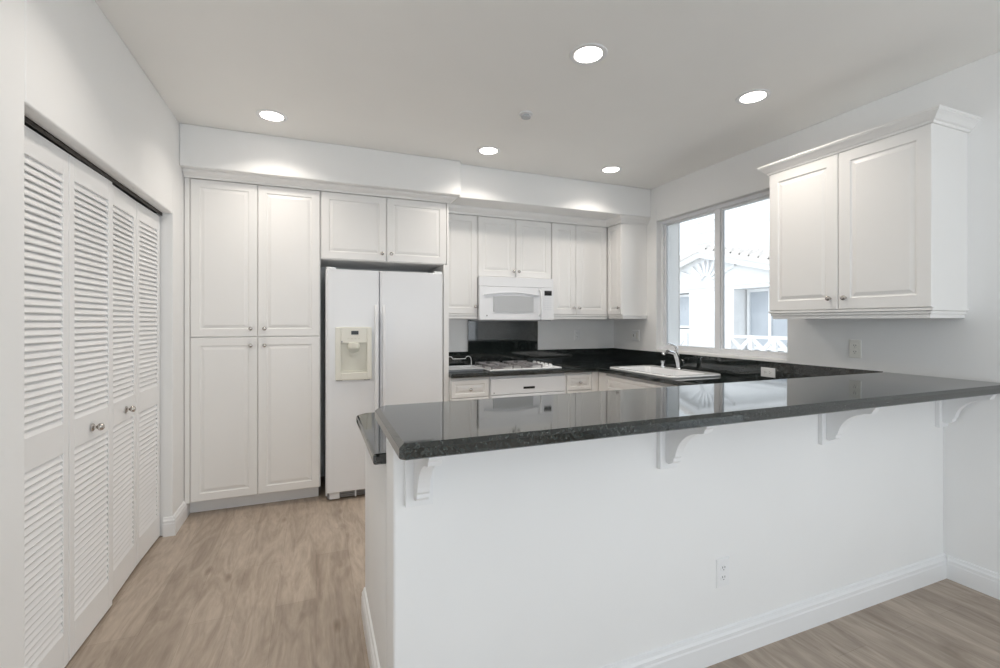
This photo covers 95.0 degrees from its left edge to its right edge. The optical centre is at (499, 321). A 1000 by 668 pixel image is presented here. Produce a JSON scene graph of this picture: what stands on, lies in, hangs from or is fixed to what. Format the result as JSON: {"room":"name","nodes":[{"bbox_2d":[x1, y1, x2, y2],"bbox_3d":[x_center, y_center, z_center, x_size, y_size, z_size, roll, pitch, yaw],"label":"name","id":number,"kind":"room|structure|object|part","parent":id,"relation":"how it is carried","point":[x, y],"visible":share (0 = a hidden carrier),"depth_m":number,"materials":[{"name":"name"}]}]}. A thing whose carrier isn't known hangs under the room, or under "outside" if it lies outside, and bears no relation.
{"room":"kitchen","nodes":[
{"label":"kitchen","id":0,"kind":"room"},
{"bbox_2d":[0,0,186,667],"bbox_3d":[-1.080,0.013,0.238,0.120,2.721,7.447,0,0,-22],"label":"wall","id":1,"kind":"structure","parent":0,"point":[65,67],"depth_m":1.73,"materials":[{"name":"paint"}]},
{"bbox_2d":[24,125,111,667],"bbox_3d":[-1.706,0.342,1.819,0.073,2.024,0.810,0,0,-21],"label":"door","id":2,"kind":"structure","parent":1,"relation":"in","point":[68,204],"depth_m":1.79,"materials":[{"name":"paint"}]},
{"bbox_3d":[-1.656,0.342,1.626,0.028,2.024,0.413,0,0,-21],"label":"panel","id":3,"kind":"part","parent":2,"relation":"part of","materials":[{"name":"paint"}]},
{"bbox_3d":[-1.801,0.342,2.006,0.028,2.024,0.393,0,0,-21],"label":"panel","id":4,"kind":"part","parent":2,"relation":"part of","materials":[{"name":"paint"}]},
{"bbox_3d":[-1.761,0.460,2.008,0.041,0.034,0.034,0,0,-22],"label":"knob","id":5,"kind":"part","parent":2,"relation":"part of","materials":[{"name":"silver metal"}]},
{"bbox_2d":[24,115,161,215],"bbox_3d":[-1.874,-0.679,2.167,0.047,0.030,1.598,0,0,-22],"label":"trim","id":6,"kind":"structure","parent":1,"relation":"attached to","point":[29,123],"depth_m":1.93,"materials":[{"name":"black metal"}]},
{"bbox_2d":[112,184,159,599],"bbox_3d":[-2.012,0.342,2.551,0.074,2.024,0.758,0,0,-22],"label":"door","id":7,"kind":"structure","parent":1,"relation":"in","point":[135,228],"depth_m":2.50,"materials":[{"name":"paint"}]},
{"bbox_3d":[-1.958,0.342,2.365,0.028,2.024,0.374,0,0,-23],"label":"panel","id":8,"kind":"part","parent":7,"relation":"part of","materials":[{"name":"paint"}]},
{"bbox_3d":[-1.933,0.456,2.397,0.041,0.034,0.034,0,0,-22],"label":"knob","id":9,"kind":"part","parent":7,"relation":"part of","materials":[{"name":"silver metal"}]},
{"bbox_3d":[-2.100,0.342,2.719,0.028,2.024,0.379,0,0,-21],"label":"panel","id":10,"kind":"part","parent":7,"relation":"part of","materials":[{"name":"paint"}]},
{"bbox_2d":[163,501,189,536],"bbox_3d":[-0.948,1.305,0.030,0.068,0.122,6.962,0,0,-22],"label":"baseboard","id":11,"kind":"structure","parent":1,"relation":"attached to","point":[171,524],"depth_m":2.95,"materials":[{"name":"paint"}]},
{"bbox_2d":[320,229,613,476],"bbox_3d":[-0.843,0.013,4.411,5.125,2.705,0.120,0,0,-22],"label":"wall","id":12,"kind":"structure","parent":0,"point":[556,333],"depth_m":4.90,"materials":[{"name":"paint"}]},
{"bbox_2d":[180,123,459,203],"bbox_3d":[-1.369,-1.196,3.764,1.971,0.285,0.687,0,0,-22],"label":"soffit","id":13,"kind":"object","parent":12,"relation":"attached to","point":[201,147],"depth_m":3.39,"materials":[{"name":"paint"}]},
{"bbox_2d":[320,191,445,270],"bbox_3d":[-1.015,-0.748,3.948,0.992,0.523,0.606,0,0,-22],"label":"upper cabinet","id":14,"kind":"object","parent":12,"relation":"attached to","point":[357,231],"visible":1,"depth_m":3.71,"materials":[{"name":"white wood"}]},
{"bbox_3d":[-1.147,-0.747,3.613,0.489,0.514,0.020,0,0,-22],"label":"door","id":15,"kind":"part","parent":14,"relation":"part of","materials":[{"name":"white wood"}]},
{"bbox_3d":[-0.688,-0.747,3.797,0.493,0.514,0.020,0,0,-22],"label":"door","id":16,"kind":"part","parent":14,"relation":"part of","materials":[{"name":"white wood"}]},
{"bbox_2d":[449,213,476,318],"bbox_3d":[-0.420,-0.509,4.322,0.342,0.954,0.356,0,0,-22],"label":"upper cabinet","id":17,"kind":"object","parent":12,"relation":"attached to","point":[462,228],"visible":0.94,"depth_m":4.20,"materials":[{"name":"white wood"}]},
{"bbox_3d":[-0.374,-0.052,4.203,0.340,0.040,0.038,0,0,-22],"label":"light rail","id":18,"kind":"part","parent":17,"relation":"part of","materials":[{"name":"white wood"}]},
{"bbox_2d":[477,216,550,278],"bbox_3d":[0.097,-0.705,4.529,0.769,0.562,0.356,0,0,-22],"label":"upper cabinet","id":19,"kind":"object","parent":12,"relation":"attached to","point":[514,248],"visible":0.98,"depth_m":4.38,"materials":[{"name":"white wood"}]},
{"bbox_3d":[-0.029,-0.706,4.331,0.379,0.556,0.020,0,0,-22],"label":"door","id":20,"kind":"part","parent":19,"relation":"part of","materials":[{"name":"white wood"}]},
{"bbox_2d":[468,276,553,320],"bbox_3d":[0.111,-0.215,4.473,0.770,0.410,0.431,0,0,-22],"label":"microwave","id":21,"kind":"object","parent":19,"relation":"attached to","point":[498,298],"visible":0.99,"depth_m":4.31,"materials":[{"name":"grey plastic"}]},
{"bbox_3d":[0.098,-0.174,4.310,0.624,0.308,0.044,0,0,-22],"label":"door","id":22,"kind":"part","parent":21,"relation":"part of","materials":[{"name":"white plastic"}]},
{"bbox_3d":[0.389,-0.184,4.383,0.022,0.268,0.057,0,0,-22],"label":"handle","id":23,"kind":"part","parent":21,"relation":"part of","materials":[{"name":"white plastic"}]},
{"bbox_3d":[0.454,-0.174,4.458,0.138,0.308,0.035,0,0,-22],"label":"control panel","id":24,"kind":"part","parent":21,"relation":"part of","materials":[{"name":"white plastic"}]},
{"bbox_3d":[0.325,-0.706,4.474,0.377,0.556,0.020,0,0,-22],"label":"door","id":25,"kind":"part","parent":19,"relation":"part of","materials":[{"name":"white wood"}]},
{"bbox_2d":[450,164,650,228],"bbox_3d":[0.470,-1.196,4.536,2.018,0.285,0.627,0,0,-22],"label":"soffit","id":26,"kind":"object","parent":12,"relation":"attached to","point":[483,187],"depth_m":4.21,"materials":[{"name":"paint"}]},
{"bbox_2d":[551,223,606,318],"bbox_3d":[0.768,-0.509,4.799,0.673,0.954,0.356,0,0,-22],"label":"upper cabinet","id":27,"kind":"object","parent":12,"relation":"attached to","point":[578,252],"visible":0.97,"depth_m":4.66,"materials":[{"name":"white wood"}]},
{"bbox_3d":[0.639,-0.530,4.600,0.271,0.908,0.020,0,0,-22],"label":"door","id":28,"kind":"part","parent":27,"relation":"part of","materials":[{"name":"white wood"}]},
{"bbox_3d":[0.808,-0.052,4.677,0.657,0.040,0.038,0,0,-22],"label":"light rail","id":29,"kind":"part","parent":27,"relation":"part of","materials":[{"name":"white wood"}]},
{"bbox_3d":[0.939,-0.530,4.720,0.368,0.908,0.020,0,0,-22],"label":"door","id":30,"kind":"part","parent":27,"relation":"part of","materials":[{"name":"white wood"}]},
{"bbox_2d":[65,476,999,667],"bbox_3d":[0.574,1.396,0.886,5.125,0.060,7.717,0,0,-22],"label":"floor","id":31,"kind":"structure","parent":0,"point":[280,584],"depth_m":2.15,"materials":[{"name":"brown wood"}]},
{"bbox_2d":[184,177,319,512],"bbox_3d":[-1.887,0.178,3.598,0.884,2.375,0.606,0,0,-22],"label":"pantry cabinet","id":32,"kind":"object","parent":31,"relation":"on","point":[252,251],"visible":1,"depth_m":3.33,"materials":[{"name":"paint"}]},
{"bbox_3d":[-1.972,0.687,3.282,0.416,1.150,0.020,0,0,-22],"label":"door","id":33,"kind":"part","parent":32,"relation":"part of","materials":[{"name":"white wood"}]},
{"bbox_3d":[-1.972,-0.449,3.282,0.416,1.110,0.020,0,0,-22],"label":"door","id":34,"kind":"part","parent":32,"relation":"part of","materials":[{"name":"white wood"}]},
{"bbox_3d":[-1.580,0.687,3.439,0.420,1.150,0.020,0,0,-22],"label":"door","id":35,"kind":"part","parent":32,"relation":"part of","materials":[{"name":"white wood"}]},
{"bbox_3d":[-1.580,-0.449,3.439,0.420,1.110,0.020,0,0,-22],"label":"door","id":36,"kind":"part","parent":32,"relation":"part of","materials":[{"name":"white wood"}]},
{"bbox_2d":[182,168,649,227],"bbox_3d":[-0.383,-1.020,4.018,3.986,0.067,0.302,0,0,-22],"label":"crown molding","id":37,"kind":"structure","parent":32,"relation":"attached to","point":[189,173],"depth_m":3.76,"materials":[{"name":"white wood"}]},
{"bbox_2d":[365,444,385,667],"bbox_3d":[0.840,0.920,2.395,2.915,0.892,0.716,0,0,-22],"label":"base cabinet","id":38,"kind":"object","parent":31,"relation":"on","point":[375,475],"visible":0.02,"depth_m":1.75,"materials":[{"name":"paint"}]},
{"bbox_2d":[356,361,759,464],"bbox_3d":[0.436,0.455,3.353,2.960,0.037,2.795,0,0,-22],"label":"countertop","id":39,"kind":"structure","parent":38,"relation":"on","point":[374,437],"depth_m":3.60,"materials":[{"name":"black stone"}]},
{"bbox_2d":[449,365,484,371],"bbox_3d":[-0.361,0.425,4.198,0.340,0.019,0.370,0,0,-22],"label":"tray","id":40,"kind":"object","parent":39,"relation":"on","point":[458,368],"visible":0.63,"depth_m":4.17,"materials":[{"name":"plastic"}]},
{"bbox_2d":[449,356,479,368],"bbox_3d":[-0.356,0.375,4.200,0.287,0.104,0.266,0,0,-22],"label":"wire rack","id":41,"kind":"object","parent":40,"relation":"on","point":[449,356],"visible":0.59,"depth_m":4.34,"materials":[{"name":"metal"}]},
{"bbox_2d":[474,360,561,371],"bbox_3d":[0.151,0.409,4.377,0.720,0.052,0.500,0,0,-22],"label":"cooktop","id":42,"kind":"object","parent":39,"relation":"in","point":[492,366],"visible":0.99,"depth_m":4.25,"materials":[{"name":"metal"}]},
{"bbox_2d":[610,365,720,378],"bbox_3d":[1.404,0.514,3.989,0.516,0.192,0.851,0,0,-22],"label":"sink","id":43,"kind":"object","parent":39,"relation":"in","point":[654,370],"visible":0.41,"depth_m":4.02,"materials":[{"name":"ceramic"}]},
{"bbox_2d":[662,343,681,368],"bbox_3d":[1.525,0.300,4.056,0.206,0.238,0.060,0,0,-22],"label":"faucet","id":44,"kind":"object","parent":39,"relation":"on","point":[675,352],"visible":1,"depth_m":4.06,"materials":[{"name":"silver metal"}]},
{"bbox_3d":[1.501,0.275,4.050,0.159,0.059,0.039,0,0,-22],"label":"spout","id":45,"kind":"part","parent":44,"relation":"part of","materials":[{"name":"silver metal"}]},
{"bbox_3d":[1.537,0.225,4.063,0.116,0.088,0.032,0,0,-22],"label":"lever","id":46,"kind":"part","parent":44,"relation":"part of","materials":[{"name":"silver metal"}]},
{"bbox_2d":[324,267,442,499],"bbox_3d":[-1.001,0.469,3.895,0.910,1.774,0.686,0,0,-22],"label":"refrigerator","id":47,"kind":"object","parent":31,"relation":"on","point":[383,330],"visible":0.81,"depth_m":3.58,"materials":[{"name":"white metal"}]},
{"bbox_3d":[-1.145,0.448,3.563,0.392,1.700,0.074,0,0,-22],"label":"freezer door","id":48,"kind":"part","parent":47,"relation":"part of","materials":[{"name":"white metal"}]},
{"bbox_3d":[-0.967,0.386,3.579,0.026,1.040,0.040,0,0,-22],"label":"handle","id":49,"kind":"part","parent":47,"relation":"part of","materials":[{"name":"white plastic"}]},
{"bbox_3d":[-0.910,0.386,3.603,0.026,1.040,0.040,0,0,-22],"label":"handle","id":50,"kind":"part","parent":47,"relation":"part of","materials":[{"name":"white plastic"}]},
{"bbox_3d":[-0.721,0.448,3.733,0.509,1.700,0.074,0,0,-22],"label":"door","id":51,"kind":"part","parent":47,"relation":"part of","materials":[{"name":"white metal"}]},
{"bbox_2d":[428,203,448,401],"bbox_3d":[-0.562,0.178,4.147,0.044,2.375,0.575,0,0,-22],"label":"end panel","id":52,"kind":"object","parent":31,"relation":"on","point":[444,269],"visible":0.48,"depth_m":3.88,"materials":[{"name":"white wood"}]},
{"bbox_2d":[449,377,488,400],"bbox_3d":[-0.362,0.920,4.186,0.354,0.892,0.652,0,0,-22],"label":"drawer","id":53,"kind":"object","parent":31,"relation":"on","point":[473,388],"visible":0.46,"depth_m":3.91,"materials":[{"name":"paint"}]},
{"bbox_3d":[-0.258,0.954,3.921,0.332,0.604,0.020,0,0,-22],"label":"door","id":54,"kind":"part","parent":53,"relation":"part of","materials":[{"name":"white wood"}]},
{"bbox_2d":[489,373,564,398],"bbox_3d":[0.162,0.871,4.372,0.748,0.790,0.642,0,0,-22],"label":"oven","id":55,"kind":"object","parent":31,"relation":"on","point":[537,384],"visible":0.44,"depth_m":4.11,"materials":[{"name":"white metal"}]},
{"bbox_3d":[0.260,0.902,4.127,0.736,0.517,0.026,0,0,-22],"label":"door","id":56,"kind":"part","parent":55,"relation":"part of","materials":[{"name":"white metal"}]},
{"bbox_2d":[565,372,598,392],"bbox_3d":[0.955,0.920,4.715,0.972,0.892,0.652,0,0,-22],"label":"base cabinet","id":57,"kind":"object","parent":31,"relation":"on","point":[578,382],"visible":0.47,"depth_m":4.33,"materials":[{"name":"paint"}]},
{"bbox_3d":[0.747,0.568,4.325,0.270,0.144,0.020,0,0,-22],"label":"drawer","id":58,"kind":"part","parent":57,"relation":"part of","materials":[{"name":"white wood"}]},
{"bbox_3d":[0.747,0.952,4.325,0.270,0.608,0.020,0,0,-22],"label":"door","id":59,"kind":"part","parent":57,"relation":"part of","materials":[{"name":"white wood"}]},
{"bbox_2d":[599,372,676,390],"bbox_3d":[1.479,0.920,3.844,0.650,0.892,1.452,0,0,-22],"label":"base cabinet","id":60,"kind":"object","parent":31,"relation":"on","point":[607,382],"visible":0.06,"depth_m":4.06,"materials":[{"name":"paint"}]},
{"bbox_2d":[95,0,999,188],"bbox_3d":[0.574,-1.389,0.886,5.125,0.100,7.717,0,0,-22],"label":"ceiling","id":61,"kind":"structure","parent":0,"point":[441,79],"depth_m":2.40,"materials":[{"name":"paint"}]},
{"bbox_2d":[256,109,287,122],"bbox_3d":[-1.480,-1.335,2.974,0.188,0.006,0.188,0,0,-22],"label":"recessed light","id":62,"kind":"object","parent":61,"relation":"in","point":[265,114],"visible":1,"depth_m":2.96,"materials":[{"name":"paint"}]},
{"bbox_2d":[260,112,283,120],"bbox_3d":[-1.480,-1.337,2.974,0.138,0.002,0.138,0,0,-22],"label":"diffuser","id":63,"kind":"object","parent":62,"relation":"attached to","point":[268,116],"depth_m":2.98,"materials":[{"name":"white plastic"}]},
{"bbox_2d":[476,146,500,154],"bbox_3d":[-0.090,-1.335,3.576,0.188,0.006,0.188,0,0,-22],"label":"recessed light","id":64,"kind":"object","parent":61,"relation":"in","point":[485,150],"visible":1,"depth_m":3.57,"materials":[{"name":"paint"}]},
{"bbox_2d":[480,148,496,153],"bbox_3d":[-0.090,-1.337,3.576,0.138,0.002,0.138,0,0,-22],"label":"diffuser","id":65,"kind":"object","parent":64,"relation":"attached to","point":[482,150],"depth_m":3.58,"materials":[{"name":"white plastic"}]},
{"bbox_2d":[519,111,532,119],"bbox_3d":[0.167,-1.324,2.945,0.090,0.028,0.090,0,0,-22],"label":"sprinkler head","id":66,"kind":"object","parent":61,"relation":"attached to","point":[525,115],"visible":1,"depth_m":2.93},
{"bbox_2d":[569,43,607,64],"bbox_3d":[0.441,-1.335,2.289,0.188,0.006,0.188,0,0,-22],"label":"recessed light","id":67,"kind":"object","parent":61,"relation":"in","point":[587,53],"visible":1,"depth_m":2.28,"materials":[{"name":"paint"}]},
{"bbox_2d":[574,47,601,61],"bbox_3d":[0.441,-1.337,2.289,0.138,0.002,0.138,0,0,-22],"label":"diffuser","id":68,"kind":"object","parent":67,"relation":"attached to","point":[581,54],"depth_m":2.29,"materials":[{"name":"white plastic"}]},
{"bbox_2d":[600,166,621,172],"bbox_3d":[0.974,-1.335,4.020,0.188,0.006,0.188,0,0,-22],"label":"recessed light","id":69,"kind":"object","parent":61,"relation":"in","point":[609,169],"visible":1,"depth_m":4.01,"materials":[{"name":"paint"}]},
{"bbox_2d":[603,167,618,171],"bbox_3d":[0.974,-1.337,4.020,0.138,0.002,0.138,0,0,-22],"label":"diffuser","id":70,"kind":"object","parent":69,"relation":"attached to","point":[605,169],"depth_m":4.01,"materials":[{"name":"white plastic"}]},
{"bbox_2d":[735,89,770,104],"bbox_3d":[1.504,-1.335,2.722,0.188,0.006,0.188,0,0,-22],"label":"recessed light","id":71,"kind":"object","parent":61,"relation":"in","point":[756,95],"visible":1,"depth_m":2.71,"materials":[{"name":"paint"}]},
{"bbox_2d":[740,92,765,102],"bbox_3d":[1.504,-1.337,2.722,0.138,0.002,0.138,0,0,-22],"label":"diffuser","id":72,"kind":"object","parent":71,"relation":"attached to","point":[748,97],"depth_m":2.73,"materials":[{"name":"white plastic"}]},
{"bbox_2d":[386,401,942,667],"bbox_3d":[1.006,0.854,1.991,2.921,1.025,0.155,0,0,-22],"label":"wall","id":73,"kind":"structure","parent":0,"point":[585,553],"depth_m":1.71,"materials":[{"name":"paint"}]},
{"bbox_2d":[404,456,442,507],"bbox_3d":[-0.210,0.449,1.302,0.085,0.214,0.216,0,0,-22],"label":"corbel","id":74,"kind":"object","parent":73,"relation":"attached to","point":[418,473],"visible":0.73,"depth_m":1.35,"materials":[{"name":"paint"}]},
{"bbox_3d":[-0.247,0.449,1.393,0.085,0.214,0.020,0,0,-22],"label":"plate","id":75,"kind":"part","parent":74,"relation":"part of","materials":[{"name":"paint"}]},
{"bbox_2d":[361,553,946,667],"bbox_3d":[0.873,1.305,2.297,2.939,0.122,0.858,0,0,-22],"label":"baseboard","id":76,"kind":"structure","parent":73,"relation":"attached to","point":[704,650],"depth_m":1.98,"materials":[{"name":"paint"}]},
{"bbox_2d":[449,320,882,379],"bbox_3d":[0.458,0.208,3.362,2.913,0.454,2.795,0,0,-22],"label":"backsplash","id":77,"kind":"structure","parent":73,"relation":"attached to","point":[500,341],"depth_m":4.60,"materials":[{"name":"black stone"}]},
{"bbox_2d":[761,367,774,377],"bbox_3d":[1.989,0.374,3.402,0.007,0.070,0.115,0,0,-22],"label":"wall outlet","id":78,"kind":"object","parent":77,"relation":"attached to","point":[765,372],"visible":1,"depth_m":3.40,"materials":[{"name":"paint"}]},
{"bbox_2d":[657,426,714,468],"bbox_3d":[0.676,0.449,1.658,0.085,0.214,0.216,0,0,-22],"label":"corbel","id":79,"kind":"object","parent":73,"relation":"attached to","point":[671,445],"visible":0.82,"depth_m":1.70,"materials":[{"name":"paint"}]},
{"bbox_3d":[0.639,0.449,1.749,0.085,0.214,0.020,0,0,-22],"label":"plate","id":80,"kind":"part","parent":79,"relation":"part of","materials":[{"name":"paint"}]},
{"bbox_2d":[375,372,999,459],"bbox_3d":[1.020,0.318,1.920,2.945,0.043,0.553,0,0,-22],"label":"countertop","id":81,"kind":"structure","parent":73,"relation":"on","point":[447,428],"depth_m":1.59,"materials":[{"name":"black stone"}]},
{"bbox_2d":[716,556,728,587],"bbox_3d":[0.908,1.019,1.864,0.070,0.115,0.007,0,0,-22],"label":"wall outlet","id":82,"kind":"object","parent":73,"relation":"attached to","point":[722,564],"visible":1,"depth_m":1.86,"materials":[{"name":"paint"}]},
{"bbox_2d":[720,564,725,571],"bbox_3d":[0.909,1.000,1.862,0.031,0.029,0.003,0,0,-22],"label":"receptacle","id":83,"kind":"object","parent":82,"relation":"attached to","point":[722,566],"depth_m":1.86,"materials":[{"name":"paint"}]},
{"bbox_2d":[720,574,725,580],"bbox_3d":[0.909,1.038,1.862,0.031,0.029,0.003,0,0,-22],"label":"receptacle","id":84,"kind":"object","parent":82,"relation":"attached to","point":[722,576],"depth_m":1.86,"materials":[{"name":"paint"}]},
{"bbox_2d":[818,407,880,444],"bbox_3d":[1.527,0.449,2.000,0.085,0.214,0.216,0,0,-22],"label":"corbel","id":85,"kind":"object","parent":73,"relation":"attached to","point":[831,426],"visible":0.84,"depth_m":2.05,"materials":[{"name":"paint"}]},
{"bbox_3d":[1.490,0.449,2.091,0.085,0.214,0.020,0,0,-22],"label":"plate","id":86,"kind":"part","parent":85,"relation":"part of","materials":[{"name":"paint"}]},
{"bbox_2d":[935,394,996,426],"bbox_3d":[2.388,0.449,2.346,0.085,0.214,0.216,0,0,-22],"label":"corbel","id":87,"kind":"object","parent":73,"relation":"attached to","point":[946,411],"visible":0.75,"depth_m":2.39,"materials":[{"name":"paint"}]},
{"bbox_3d":[2.352,0.449,2.437,0.085,0.214,0.020,0,0,-22],"label":"plate","id":88,"kind":"part","parent":87,"relation":"part of","materials":[{"name":"paint"}]},
{"bbox_2d":[696,199,768,249],"bbox_3d":[12.219,-3.359,15.093,6.070,9.550,8.900,0,0,-22],"label":"sky","id":89,"kind":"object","parent":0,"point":[747,226],"visible":0.15,"depth_m":16.20,"materials":[{"name":"white"}]},
{"bbox_2d":[614,52,999,573],"bbox_3d":[2.812,0.013,1.802,0.289,2.721,7.447,0,0,-22],"label":"wall","id":90,"kind":"structure","parent":0,"point":[967,348],"depth_m":2.47,"materials":[{"name":"paint"}]},
{"bbox_2d":[608,223,647,318],"bbox_3d":[1.294,-0.509,4.723,0.346,0.954,0.273,0,0,-22],"label":"upper cabinet","id":91,"kind":"object","parent":90,"relation":"attached to","point":[627,243],"visible":1,"depth_m":4.63,"materials":[{"name":"white wood"}]},
{"bbox_3d":[1.172,-0.530,4.674,0.020,0.908,0.229,0,0,-22],"label":"door","id":92,"kind":"part","parent":91,"relation":"part of","materials":[{"name":"white wood"}]},
{"bbox_3d":[1.315,-0.052,4.717,0.313,0.040,0.246,0,0,-22],"label":"light rail","id":93,"kind":"part","parent":91,"relation":"part of","materials":[{"name":"white wood"}]},
{"bbox_2d":[632,330,638,340],"bbox_3d":[1.430,0.142,4.837,0.012,0.115,0.115,0,0,-22],"label":"switch plate","id":94,"kind":"object","parent":90,"relation":"attached to","point":[635,333],"visible":1,"depth_m":4.84,"materials":[{"name":"paint"}]},
{"bbox_2d":[661,191,786,358],"bbox_3d":[1.892,-0.364,3.947,0.065,1.271,1.365,0,0,-22],"label":"window","id":95,"kind":"structure","parent":90,"relation":"in","point":[719,210],"depth_m":3.94,"materials":[{"name":"plastic"}]},
{"bbox_3d":[1.767,-0.364,4.263,0.028,1.211,0.626,0,0,-22],"label":"sash","id":96,"kind":"part","parent":95,"relation":"part of","materials":[{"name":"glass"}]},
{"bbox_3d":[2.020,-0.364,3.634,0.028,1.211,0.627,0,0,-22],"label":"sash","id":97,"kind":"part","parent":95,"relation":"part of","materials":[{"name":"glass"}]},
{"bbox_2d":[849,339,861,357],"bbox_3d":[2.223,0.168,2.868,0.007,0.115,0.070,0,0,-22],"label":"wall outlet","id":98,"kind":"object","parent":90,"relation":"attached to","point":[855,346],"visible":1,"depth_m":2.87,"materials":[{"name":"plastic"}]},
{"bbox_2d":[757,104,981,318],"bbox_3d":[2.088,-0.529,2.706,0.377,1.018,0.975,0,0,-22],"label":"upper cabinet","id":99,"kind":"object","parent":90,"relation":"attached to","point":[872,222],"visible":1,"depth_m":2.47,"materials":[{"name":"white wood"}]},
{"bbox_3d":[1.887,-0.526,2.862,0.020,0.905,0.433,0,0,-22],"label":"door","id":100,"kind":"part","parent":99,"relation":"part of","materials":[{"name":"white wood"}]},
{"bbox_3d":[2.111,-0.045,2.715,0.329,0.051,0.879,0,0,-22],"label":"light rail","id":101,"kind":"part","parent":99,"relation":"part of","materials":[{"name":"white wood"}]},
{"bbox_3d":[2.088,-1.008,2.706,0.377,0.059,0.975,0,0,-22],"label":"crown","id":102,"kind":"part","parent":99,"relation":"part of","materials":[{"name":"white wood"}]},
{"bbox_3d":[2.050,-0.526,2.456,0.020,0.905,0.435,0,0,-22],"label":"door","id":103,"kind":"part","parent":99,"relation":"part of","materials":[{"name":"white wood"}]},
{"bbox_2d":[947,555,999,599],"bbox_3d":[3.223,1.305,0.366,0.018,0.122,4.477,0,0,-22],"label":"baseboard","id":104,"kind":"structure","parent":90,"relation":"attached to","point":[983,580],"depth_m":2.34,"materials":[{"name":"paint"}]},
{"bbox_3d":[13.273,1.491,11.799,26.570,0.150,40.000,0,0,-22],"label":"ground","id":105,"kind":"structure","parent":0,"visible":0},
{"bbox_2d":[680,333,688,345],"bbox_3d":[3.839,0.831,10.563,0.070,1.170,1.310,0,0,-22],"label":"balcony railing","id":106,"kind":"object","parent":105,"relation":"on","point":[685,338],"visible":0.09,"depth_m":9.97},
{"bbox_3d":[4.070,0.831,9.987,0.070,1.170,0.070,0,0,-22],"label":"post","id":107,"kind":"part","parent":106,"relation":"part of","materials":[{"name":"white wood"}]},
{"bbox_2d":[680,244,786,351],"bbox_3d":[6.112,-0.145,10.861,3.760,3.121,6.800,0,0,-22],"label":"neighbor house","id":108,"kind":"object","parent":105,"relation":"on","point":[746,269],"visible":0.32,"depth_m":9.63,"materials":[{"name":"paint"}]},
{"bbox_3d":[4.423,-0.259,11.174,0.010,0.690,0.800,0,0,-22],"label":"pane","id":109,"kind":"part","parent":108,"relation":"part of","materials":[{"name":"blue glass"}]},
{"bbox_3d":[5.423,-0.057,9.087,0.010,1.125,1.020,0,0,-22],"label":"pane","id":110,"kind":"part","parent":108,"relation":"part of","materials":[{"name":"glass"}]},
{"bbox_2d":[728,335,786,351],"bbox_3d":[4.842,0.831,8.066,0.070,1.170,1.930,0,0,-22],"label":"balcony railing","id":111,"kind":"object","parent":105,"relation":"on","point":[752,340],"visible":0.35,"depth_m":8.36,"materials":[{"name":"white wood"}]},
{"bbox_3d":[4.495,0.831,8.929,0.070,1.170,0.070,0,0,-22],"label":"post","id":112,"kind":"part","parent":111,"relation":"part of","materials":[{"name":"white wood"}]},
{"bbox_3d":[4.669,0.831,8.498,0.070,1.170,0.070,0,0,-22],"label":"post","id":113,"kind":"part","parent":111,"relation":"part of","materials":[{"name":"white wood"}]},
{"bbox_3d":[4.842,0.831,8.066,0.070,1.170,0.070,0,0,-22],"label":"post","id":114,"kind":"part","parent":111,"relation":"part of","materials":[{"name":"white wood"}]}
]}

